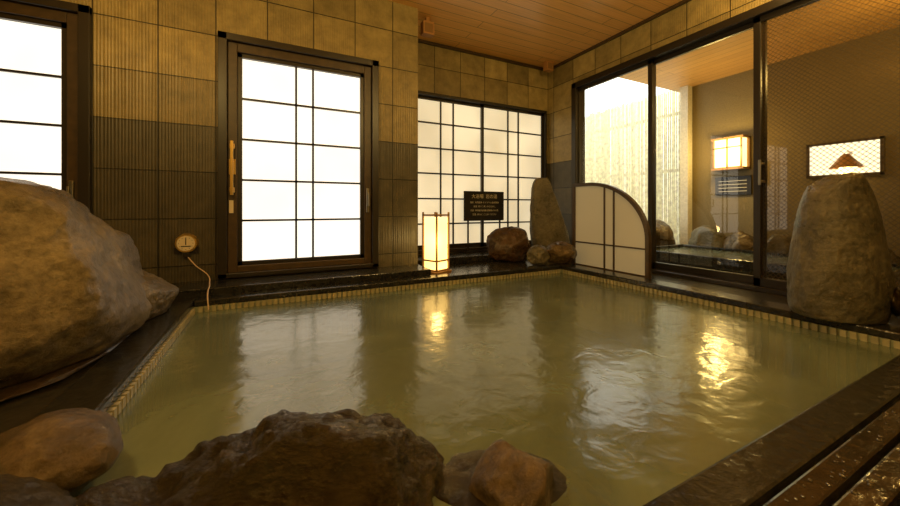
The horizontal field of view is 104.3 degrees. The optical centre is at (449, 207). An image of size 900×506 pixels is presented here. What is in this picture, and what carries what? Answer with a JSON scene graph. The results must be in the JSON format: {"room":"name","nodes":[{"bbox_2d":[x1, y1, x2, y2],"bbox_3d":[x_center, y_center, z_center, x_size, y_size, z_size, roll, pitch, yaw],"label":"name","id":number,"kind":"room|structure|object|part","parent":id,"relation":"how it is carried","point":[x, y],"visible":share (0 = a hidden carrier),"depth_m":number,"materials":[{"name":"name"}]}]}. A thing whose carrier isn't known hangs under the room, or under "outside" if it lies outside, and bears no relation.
{"room":"spa","nodes":[
{"label":"spa","id":0,"kind":"room"},
{"bbox_2d":[61,0,417,282],"bbox_3d":[-2.388,-0.345,2.484,4.550,3.210,0.180,0,0,-27],"label":"wall","id":1,"kind":"structure","parent":0,"point":[155,62],"depth_m":2.62,"materials":[{"name":"tile"}]},
{"bbox_2d":[0,0,91,213],"bbox_3d":[-3.007,-0.405,2.150,1.243,1.890,0.205,0,0,-27],"label":"window","id":2,"kind":"structure","parent":1,"relation":"in","point":[84,12],"depth_m":2.30,"materials":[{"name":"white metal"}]},
{"bbox_3d":[-3.001,-0.385,2.138,0.949,1.636,0.008,0,0,-27],"label":"frosted pane","id":3,"kind":"part","parent":2,"relation":"part of","materials":[{"name":"white glass"}]},
{"bbox_2d":[0,12,66,190],"bbox_3d":[-2.993,-0.385,2.120,0.993,1.680,0.030,0,0,-27],"label":"lattice","id":4,"kind":"object","parent":2,"relation":"attached to","point":[4,16],"visible":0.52,"depth_m":2.31,"materials":[{"name":"brown metal"}]},
{"bbox_3d":[-2.990,-0.395,2.116,1.123,1.800,0.060,0,0,-27],"label":"wood window sash","id":5,"kind":"part","parent":2,"relation":"part of","materials":[{"name":"brown wood"}]},
{"bbox_2d":[66,181,73,197],"bbox_3d":[-2.495,-0.070,2.297,0.025,0.220,0.060,0,0,-27],"label":"lever","id":6,"kind":"object","parent":2,"relation":"attached to","point":[70,188],"visible":0.27,"depth_m":2.31,"materials":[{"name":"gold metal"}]},
{"bbox_2d":[218,31,378,278],"bbox_3d":[-1.254,-0.405,3.026,1.243,1.890,0.205,0,0,-27],"label":"window frame","id":7,"kind":"structure","parent":1,"relation":"in","point":[223,37],"depth_m":2.80,"materials":[{"name":"black wood"}]},
{"bbox_2d":[227,41,370,272],"bbox_3d":[-1.237,-0.395,2.993,1.123,1.800,0.060,0,0,-27],"label":"window","id":8,"kind":"structure","parent":7,"relation":"attached to","point":[261,240],"depth_m":2.97,"materials":[{"name":"grey"}]},
{"bbox_2d":[229,200,232,212],"bbox_3d":[-1.701,-0.010,2.722,0.028,0.100,0.010,0,0,-27],"label":"tag","id":9,"kind":"object","parent":8,"relation":"attached to","point":[230,201],"visible":1,"depth_m":2.72,"materials":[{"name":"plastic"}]},
{"bbox_2d":[229,140,235,194],"bbox_3d":[-1.687,-0.310,2.709,0.045,0.420,0.045,0,0,-27],"label":"handle","id":10,"kind":"object","parent":8,"relation":"attached to","point":[232,162],"visible":1,"depth_m":2.69,"materials":[{"name":"brown metal"}]},
{"bbox_3d":[-1.237,-0.395,2.993,1.123,1.800,0.060,0,0,-27],"label":"wood window sash","id":11,"kind":"part","parent":8,"relation":"part of","materials":[{"name":"brown wood"}]},
{"bbox_2d":[237,53,363,265],"bbox_3d":[-1.240,-0.385,2.997,0.993,1.680,0.030,0,0,-27],"label":"lattice","id":12,"kind":"object","parent":8,"relation":"attached to","point":[240,56],"visible":1,"depth_m":2.96,"materials":[{"name":"brown metal"}]},
{"bbox_2d":[366,188,369,211],"bbox_3d":[-0.742,-0.070,3.173,0.025,0.220,0.060,0,0,-27],"label":"lever","id":13,"kind":"object","parent":8,"relation":"attached to","point":[367,189],"visible":1,"depth_m":3.18,"materials":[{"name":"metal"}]},
{"bbox_2d":[0,258,899,432],"bbox_3d":[-0.291,0.940,0.749,6.750,0.640,6.000,0,0,-27],"label":"floor","id":14,"kind":"structure","parent":0,"point":[16,411],"depth_m":1.34,"materials":[{"name":"stone"}]},
{"bbox_2d":[0,334,129,401],"bbox_3d":[-1.989,0.605,1.379,1.130,0.040,1.493,0,0,-27],"label":"bed","id":15,"kind":"object","parent":14,"relation":"on","point":[22,388],"visible":0.2,"depth_m":1.22,"materials":[{"name":"brown stone"}]},
{"bbox_2d":[0,177,151,388],"bbox_3d":[-2.019,0.221,1.328,1.321,0.760,1.598,0,0,-27],"label":"boulder","id":16,"kind":"object","parent":15,"relation":"on","point":[71,288],"visible":1,"depth_m":1.25,"materials":[{"name":"brown stone"}]},
{"bbox_2d":[141,270,178,319],"bbox_3d":[-1.797,0.450,1.881,0.483,0.299,0.702,0,0,-19],"label":"boulder","id":17,"kind":"object","parent":15,"relation":"on","point":[160,293],"visible":0.19,"depth_m":1.93,"materials":[{"name":"stone"}]},
{"bbox_2d":[170,264,430,298],"bbox_3d":[-2.276,0.584,2.261,4.550,0.072,0.320,0,0,-27],"label":"stone ledge","id":18,"kind":"object","parent":14,"relation":"on","point":[196,289],"visible":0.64,"depth_m":2.70,"materials":[{"name":"black stone"}]},
{"bbox_2d":[174,233,209,309],"bbox_3d":[-1.753,0.425,2.479,0.548,0.474,0.160,0,0,32],"label":"thermometer","id":19,"kind":"object","parent":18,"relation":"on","point":[187,243],"visible":1,"depth_m":2.57,"materials":[{"name":"gold metal"}]},
{"bbox_3d":[-1.722,0.505,2.467,0.500,0.314,0.114,0,0,40],"label":"cord","id":20,"kind":"part","parent":19,"relation":"part of","materials":[{"name":"beige plastic"}]},
{"bbox_2d":[422,212,451,274],"bbox_3d":[-0.134,0.329,3.332,0.215,0.580,0.215,0,0,39],"label":"lantern","id":21,"kind":"object","parent":14,"relation":"on","point":[435,259],"visible":0.84,"depth_m":3.28,"materials":[{"name":"beige paper"}]},
{"bbox_3d":[-0.134,0.332,3.332,0.153,0.485,0.153,0,0,39],"label":"lamp shade","id":22,"kind":"part","parent":21,"relation":"part of","materials":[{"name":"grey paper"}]},
{"bbox_2d":[34,263,899,505],"bbox_3d":[0.271,0.619,1.941,3.460,0.042,2.510,0,0,-27],"label":"rim","id":23,"kind":"object","parent":14,"relation":"on","point":[755,473],"depth_m":1.12,"materials":[{"name":"black stone"}]},
{"bbox_2d":[418,251,526,266],"bbox_3d":[0.487,0.583,4.280,2.180,0.075,0.380,0,0,-27],"label":"stone ledge","id":24,"kind":"object","parent":14,"relation":"on","point":[459,257],"visible":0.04,"depth_m":3.97,"materials":[{"name":"black stone"}]},
{"bbox_2d":[464,191,503,252],"bbox_3d":[0.438,0.168,4.412,0.590,0.755,0.050,0,0,-27],"label":"notice board","id":25,"kind":"object","parent":24,"relation":"on","point":[478,205],"visible":1,"depth_m":4.40,"materials":[{"name":"black"}]},
{"bbox_2d":[106,269,894,411],"bbox_3d":[0.271,0.960,1.941,3.460,0.640,2.510,0,0,-27],"label":"pool basin","id":26,"kind":"object","parent":14,"relation":"in","point":[561,270],"visible":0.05,"depth_m":2.33,"materials":[{"name":"beige tile"}]},
{"bbox_2d":[0,408,123,494],"bbox_3d":[-0.970,0.588,0.820,0.344,0.183,0.282,0,0,0],"label":"rounded rock","id":27,"kind":"object","parent":26,"relation":"on","point":[70,448],"visible":0.87,"depth_m":0.79,"materials":[{"name":"brown stone"}]},
{"bbox_2d":[149,409,443,505],"bbox_3d":[-0.322,0.809,0.796,0.806,0.649,0.564,0,0,0],"label":"wet rock","id":28,"kind":"object","parent":26,"relation":"in","point":[345,457],"visible":0.96,"depth_m":0.75,"materials":[{"name":"brown stone"}]},
{"bbox_2d":[75,475,159,505],"bbox_3d":[-0.665,0.790,0.697,0.485,0.429,0.420,0,0,-30],"label":"wet rock","id":29,"kind":"object","parent":28,"relation":"on","point":[127,490],"visible":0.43,"depth_m":0.74,"materials":[{"name":"brown stone"}]},
{"bbox_2d":[0,474,78,505],"bbox_3d":[-0.871,0.668,0.605,0.413,0.334,0.262,0,0,0],"label":"wet rock","id":30,"kind":"object","parent":29,"relation":"on","point":[14,490],"visible":0.98,"depth_m":0.66,"materials":[{"name":"brown stone"}]},
{"bbox_2d":[71,272,899,505],"bbox_3d":[0.266,0.672,1.927,3.136,0.003,2.286,0,0,-27],"label":"water","id":31,"kind":"object","parent":26,"relation":"in","point":[631,394],"visible":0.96,"depth_m":1.41,"materials":[{"name":"green liquid"}]},
{"bbox_2d":[435,450,566,505],"bbox_3d":[0.124,0.840,0.866,0.606,0.361,0.399,0,0,0],"label":"submerged rock","id":32,"kind":"object","parent":31,"relation":"in","point":[454,491],"visible":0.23,"depth_m":0.85,"materials":[{"name":"brown stone"}]},
{"bbox_2d":[468,439,554,505],"bbox_3d":[0.150,0.716,0.826,0.207,0.274,0.213,0,0,41],"label":"rock","id":33,"kind":"object","parent":31,"relation":"in","point":[504,474],"visible":0.95,"depth_m":0.79,"materials":[{"name":"brown stone"}]},
{"bbox_2d":[107,269,899,417],"bbox_3d":[0.259,0.799,1.941,3.140,0.322,2.260,0,0,-27],"label":"tiles","id":34,"kind":"structure","parent":26,"relation":"attached to","point":[117,407],"depth_m":2.27,"materials":[{"name":"beige tile"}]},
{"bbox_2d":[546,241,576,263],"bbox_3d":[1.214,0.479,3.804,0.341,0.235,0.244,0,0,0],"label":"rock","id":35,"kind":"object","parent":26,"relation":"on","point":[561,252],"visible":0.91,"depth_m":3.73,"materials":[{"name":"brown stone"}]},
{"bbox_2d":[786,172,896,324],"bbox_3d":[2.155,0.202,1.951,0.455,0.790,0.372,0,0,0],"label":"stone","id":36,"kind":"object","parent":26,"relation":"on","point":[839,268],"visible":0.99,"depth_m":1.83,"materials":[{"name":"brown stone"}]},
{"bbox_2d":[890,286,899,319],"bbox_3d":[2.365,0.487,1.737,0.242,0.216,0.248,0,0,43],"label":"rock","id":37,"kind":"object","parent":26,"relation":"on","point":[895,301],"visible":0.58,"depth_m":1.78,"materials":[{"name":"brown stone"}]},
{"bbox_2d":[486,226,529,261],"bbox_3d":[0.684,0.415,4.091,0.524,0.406,0.357,0,0,0],"label":"rock","id":38,"kind":"object","parent":14,"relation":"on","point":[507,244],"visible":0.99,"depth_m":3.98,"materials":[{"name":"brown stone"}]},
{"bbox_2d":[527,245,549,263],"bbox_3d":[0.946,0.496,3.756,0.246,0.201,0.206,0,0,-37],"label":"rock","id":39,"kind":"object","parent":14,"relation":"on","point":[536,254],"visible":1,"depth_m":3.68,"materials":[{"name":"brown stone"}]},
{"bbox_2d":[530,178,569,247],"bbox_3d":[1.228,0.128,4.302,0.505,0.996,0.216,0,0,0],"label":"stone","id":40,"kind":"object","parent":14,"relation":"on","point":[547,225],"visible":0.79,"depth_m":4.22,"materials":[{"name":"brown stone"}]},
{"bbox_2d":[572,183,650,278],"bbox_3d":[1.588,0.195,3.533,0.180,0.930,0.900,0,0,-27],"label":"screen","id":41,"kind":"object","parent":14,"relation":"on","point":[611,232],"visible":0.89,"depth_m":3.50,"materials":[{"name":"beige paper"}]},
{"bbox_2d":[763,400,899,505],"bbox_3d":[1.342,0.609,0.335,3.700,0.042,1.292,0,0,-27],"label":"deck","id":42,"kind":"object","parent":14,"relation":"on","point":[878,457],"visible":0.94,"depth_m":0.78,"materials":[{"name":"brown stone"}]},
{"bbox_2d":[784,411,899,502],"bbox_3d":[1.323,0.588,0.878,2.041,0.005,0.297,0,0,-27],"label":"water droplets","id":43,"kind":"object","parent":42,"relation":"on","point":[870,483],"visible":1,"depth_m":0.76,"materials":[{"name":"brown"}]},
{"bbox_2d":[418,43,547,254],"bbox_3d":[0.443,-0.345,4.571,2.380,3.210,0.180,0,0,-27],"label":"wall","id":44,"kind":"structure","parent":0,"point":[440,70],"depth_m":4.43,"materials":[{"name":"tile"}]},
{"bbox_2d":[418,95,542,249],"bbox_3d":[0.412,-0.415,4.509,1.990,1.819,0.058,0,0,-27],"label":"lattice","id":45,"kind":"object","parent":44,"relation":"attached to","point":[481,243],"visible":0.65,"depth_m":4.48,"materials":[{"name":"brown metal"}]},
{"bbox_2d":[418,99,540,244],"bbox_3d":[0.408,-0.415,4.517,1.936,1.799,0.037,0,0,-27],"label":"paper","id":46,"kind":"object","parent":45,"relation":"attached to","point":[428,110],"visible":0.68,"depth_m":4.47,"materials":[{"name":"white paper"}]},
{"bbox_2d":[418,90,546,253],"bbox_3d":[0.411,-0.413,4.510,2.050,1.894,0.140,0,0,-27],"label":"frame","id":47,"kind":"object","parent":44,"relation":"attached to","point":[420,93],"visible":0.19,"depth_m":4.48,"materials":[{"name":"black wood"}]},
{"bbox_2d":[389,0,681,66],"bbox_3d":[-0.291,-2.000,0.749,7.110,0.100,6.360,0,0,-27],"label":"ceiling","id":48,"kind":"structure","parent":0,"point":[532,32],"depth_m":3.68,"materials":[{"name":"brown wood"}]},
{"bbox_2d":[421,17,433,37],"bbox_3d":[-0.232,-1.860,3.594,0.120,0.180,0.088,0,0,-27],"label":"speaker box","id":49,"kind":"object","parent":48,"relation":"attached to","point":[427,27],"visible":1,"depth_m":3.56,"materials":[{"name":"brown wood"}]},
{"bbox_2d":[425,22,432,32],"bbox_3d":[-0.213,-1.833,3.556,0.090,0.090,0.004,0,0,-27],"label":"grille","id":50,"kind":"object","parent":49,"relation":"attached to","point":[428,25],"depth_m":3.56,"materials":[{"name":"brown wood"}]},
{"bbox_2d":[543,61,552,72],"bbox_3d":[1.316,-1.891,4.681,0.110,0.121,0.081,0,0,-27],"label":"speaker box","id":51,"kind":"object","parent":48,"relation":"attached to","point":[547,65],"visible":1,"depth_m":4.65,"materials":[{"name":"brown wood"}]},
{"bbox_2d":[548,62,552,68],"bbox_3d":[1.333,-1.888,4.646,0.082,0.082,0.004,0,0,-27],"label":"grille","id":52,"kind":"object","parent":51,"relation":"attached to","point":[550,64],"depth_m":4.64,"materials":[{"name":"brown wood"}]},
{"bbox_2d":[548,0,770,243],"bbox_3d":[2.808,-0.345,2.299,0.180,3.210,6.000,0,0,-27],"label":"wall","id":53,"kind":"structure","parent":0,"point":[693,16],"depth_m":4.15,"materials":[{"name":"tile"}]},
{"bbox_2d":[418,0,691,70],"bbox_3d":[1.744,-1.935,1.766,2.200,0.030,6.000,0,0,-27],"label":"trim","id":54,"kind":"structure","parent":53,"relation":"attached to","point":[682,2],"depth_m":4.16,"materials":[{"name":"brown wood"}]},
{"bbox_2d":[571,0,800,295],"bbox_3d":[2.482,-0.470,2.873,0.170,2.260,3.760,0,0,-27],"label":"frame","id":55,"kind":"object","parent":53,"relation":"attached to","point":[747,17],"visible":0.49,"depth_m":3.41,"materials":[{"name":"brown metal"}]},
{"bbox_2d":[578,0,818,289],"bbox_3d":[2.462,-0.458,2.863,0.145,2.165,3.700,0,0,-27],"label":"sash","id":56,"kind":"object","parent":53,"relation":"attached to","point":[757,279],"depth_m":2.84,"materials":[{"name":"brown metal"}]},
{"bbox_3d":[2.462,-0.280,2.768,0.060,0.200,0.030,0,0,-27],"label":"handle","id":57,"kind":"part","parent":56,"relation":"part of","materials":[{"name":"silver metal"}]},
{"bbox_2d":[762,0,899,282],"bbox_3d":[2.692,-0.465,2.414,0.001,2.050,0.874,0,0,-27],"label":"mesh screen","id":58,"kind":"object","parent":56,"relation":"in","point":[819,0],"depth_m":2.48,"materials":[{"name":"clear glass"}]},
{"bbox_2d":[680,85,691,243],"bbox_3d":[3.801,-0.635,5.635,0.120,2.630,0.120,0,0,-27],"label":"porch post","id":59,"kind":"object","parent":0,"point":[685,91],"depth_m":5.59,"materials":[{"name":"beige wood"}]},
{"bbox_2d":[619,0,899,91],"bbox_3d":[4.139,-2.000,2.712,2.570,0.100,5.950,0,0,-27],"label":"ceiling","id":60,"kind":"structure","parent":0,"point":[732,55],"depth_m":4.23,"materials":[{"name":"brown wood"}]},
{"bbox_2d":[692,26,899,256],"bbox_3d":[5.232,-0.635,3.175,0.200,2.630,5.800,0,0,-27],"label":"wall","id":61,"kind":"structure","parent":0,"point":[722,107],"depth_m":4.57,"materials":[{"name":"beige paint"}]},
{"bbox_2d":[711,134,750,171],"bbox_3d":[4.061,-0.785,5.071,0.200,0.470,0.400,0,0,-27],"label":"wall lamp","id":62,"kind":"object","parent":61,"relation":"attached to","point":[730,153],"depth_m":4.98,"materials":[{"name":"paper"}]},
{"bbox_2d":[715,175,751,194],"bbox_3d":[4.130,-0.325,5.112,0.030,0.270,0.450,0,0,-27],"label":"notice board","id":63,"kind":"object","parent":61,"relation":"attached to","point":[734,185],"visible":1,"depth_m":5.08,"materials":[{"name":"black"}]},
{"bbox_2d":[810,139,879,175],"bbox_3d":[4.629,-0.580,4.120,0.015,0.360,0.570,0,0,-27],"label":"pane","id":64,"kind":"object","parent":61,"relation":"attached to","point":[877,140],"visible":0.43,"depth_m":4.09,"materials":[{"name":"grey"}]},
{"bbox_2d":[806,136,884,178],"bbox_3d":[4.626,-0.580,4.119,0.040,0.420,0.630,0,0,-27],"label":"frame","id":65,"kind":"object","parent":61,"relation":"attached to","point":[881,137],"visible":0.54,"depth_m":4.00,"materials":[{"name":"brown wood"}]},
{"bbox_2d":[828,151,864,173],"bbox_3d":[4.544,-0.520,4.016,0.280,0.280,0.280,0,0,-27],"label":"sconce","id":66,"kind":"object","parent":61,"relation":"attached to","point":[848,152],"visible":0.63,"depth_m":3.97,"materials":[{"name":"brown wood"}]},
{"bbox_3d":[4.544,-0.440,4.016,0.120,0.120,0.120,0,0,-27],"label":"bulb","id":67,"kind":"part","parent":66,"relation":"part of","materials":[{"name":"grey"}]},
{"bbox_3d":[4.544,-0.540,4.016,0.280,0.160,0.280,0,0,-27],"label":"lamp shade","id":68,"kind":"part","parent":66,"relation":"part of","materials":[{"name":"brown wood"}]},
{"bbox_3d":[4.396,0.770,5.329,5.370,0.180,10.400,0,0,-27],"label":"floor","id":69,"kind":"structure","parent":0,"visible":0},
{"bbox_2d":[585,90,679,243],"bbox_3d":[2.292,-0.730,6.646,2.676,2.780,2.999,0,0,-27],"label":"fence","id":70,"kind":"object","parent":69,"relation":"on","point":[616,155],"visible":0.25,"depth_m":6.82,"materials":[{"name":"beige wood"}]},
{"bbox_2d":[656,219,675,244],"bbox_3d":[3.302,0.435,5.553,0.586,0.506,0.502,0,0,-27],"label":"rock","id":71,"kind":"object","parent":69,"relation":"on","point":[664,233],"visible":0.38,"depth_m":5.35,"materials":[{"name":"brown stone"}]},
{"bbox_2d":[688,225,725,246],"bbox_3d":[3.803,0.469,5.185,0.390,0.436,0.526,0,0,-17],"label":"rock","id":72,"kind":"object","parent":69,"relation":"on","point":[704,235],"visible":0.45,"depth_m":5.07,"materials":[{"name":"stone"}]},
{"bbox_2d":[723,231,752,249],"bbox_3d":[4.016,0.501,4.807,0.436,0.371,0.395,0,0,33],"label":"rock","id":73,"kind":"object","parent":69,"relation":"on","point":[739,239],"visible":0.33,"depth_m":4.73,"materials":[{"name":"beige stone"}]},
{"bbox_2d":[656,244,899,286],"bbox_3d":[3.466,0.610,4.025,1.200,0.140,2.300,0,0,-27],"label":"bath","id":74,"kind":"object","parent":69,"relation":"on","point":[740,266],"visible":0.29,"depth_m":3.94,"materials":[{"name":"black stone"}]},
{"bbox_2d":[656,247,899,271],"bbox_3d":[3.470,0.630,4.016,1.000,0.100,2.120,0,0,-27],"label":"water","id":75,"kind":"object","parent":74,"relation":"in","point":[745,256],"visible":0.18,"depth_m":4.46,"materials":[{"name":"liquid"}]},
{"bbox_2d":[767,234,791,252],"bbox_3d":[4.200,0.508,4.461,0.438,0.355,0.350,0,0,-7],"label":"rock","id":76,"kind":"object","parent":69,"relation":"on","point":[775,235],"visible":0.27,"depth_m":4.37,"materials":[{"name":"brown stone"}]},
{"bbox_2d":[888,248,899,262],"bbox_3d":[4.580,0.539,3.750,0.289,0.289,0.343,0,0,-37],"label":"rock","id":77,"kind":"object","parent":69,"relation":"on","point":[890,251],"visible":0.05,"depth_m":3.61,"materials":[{"name":"brown stone"}]}
]}

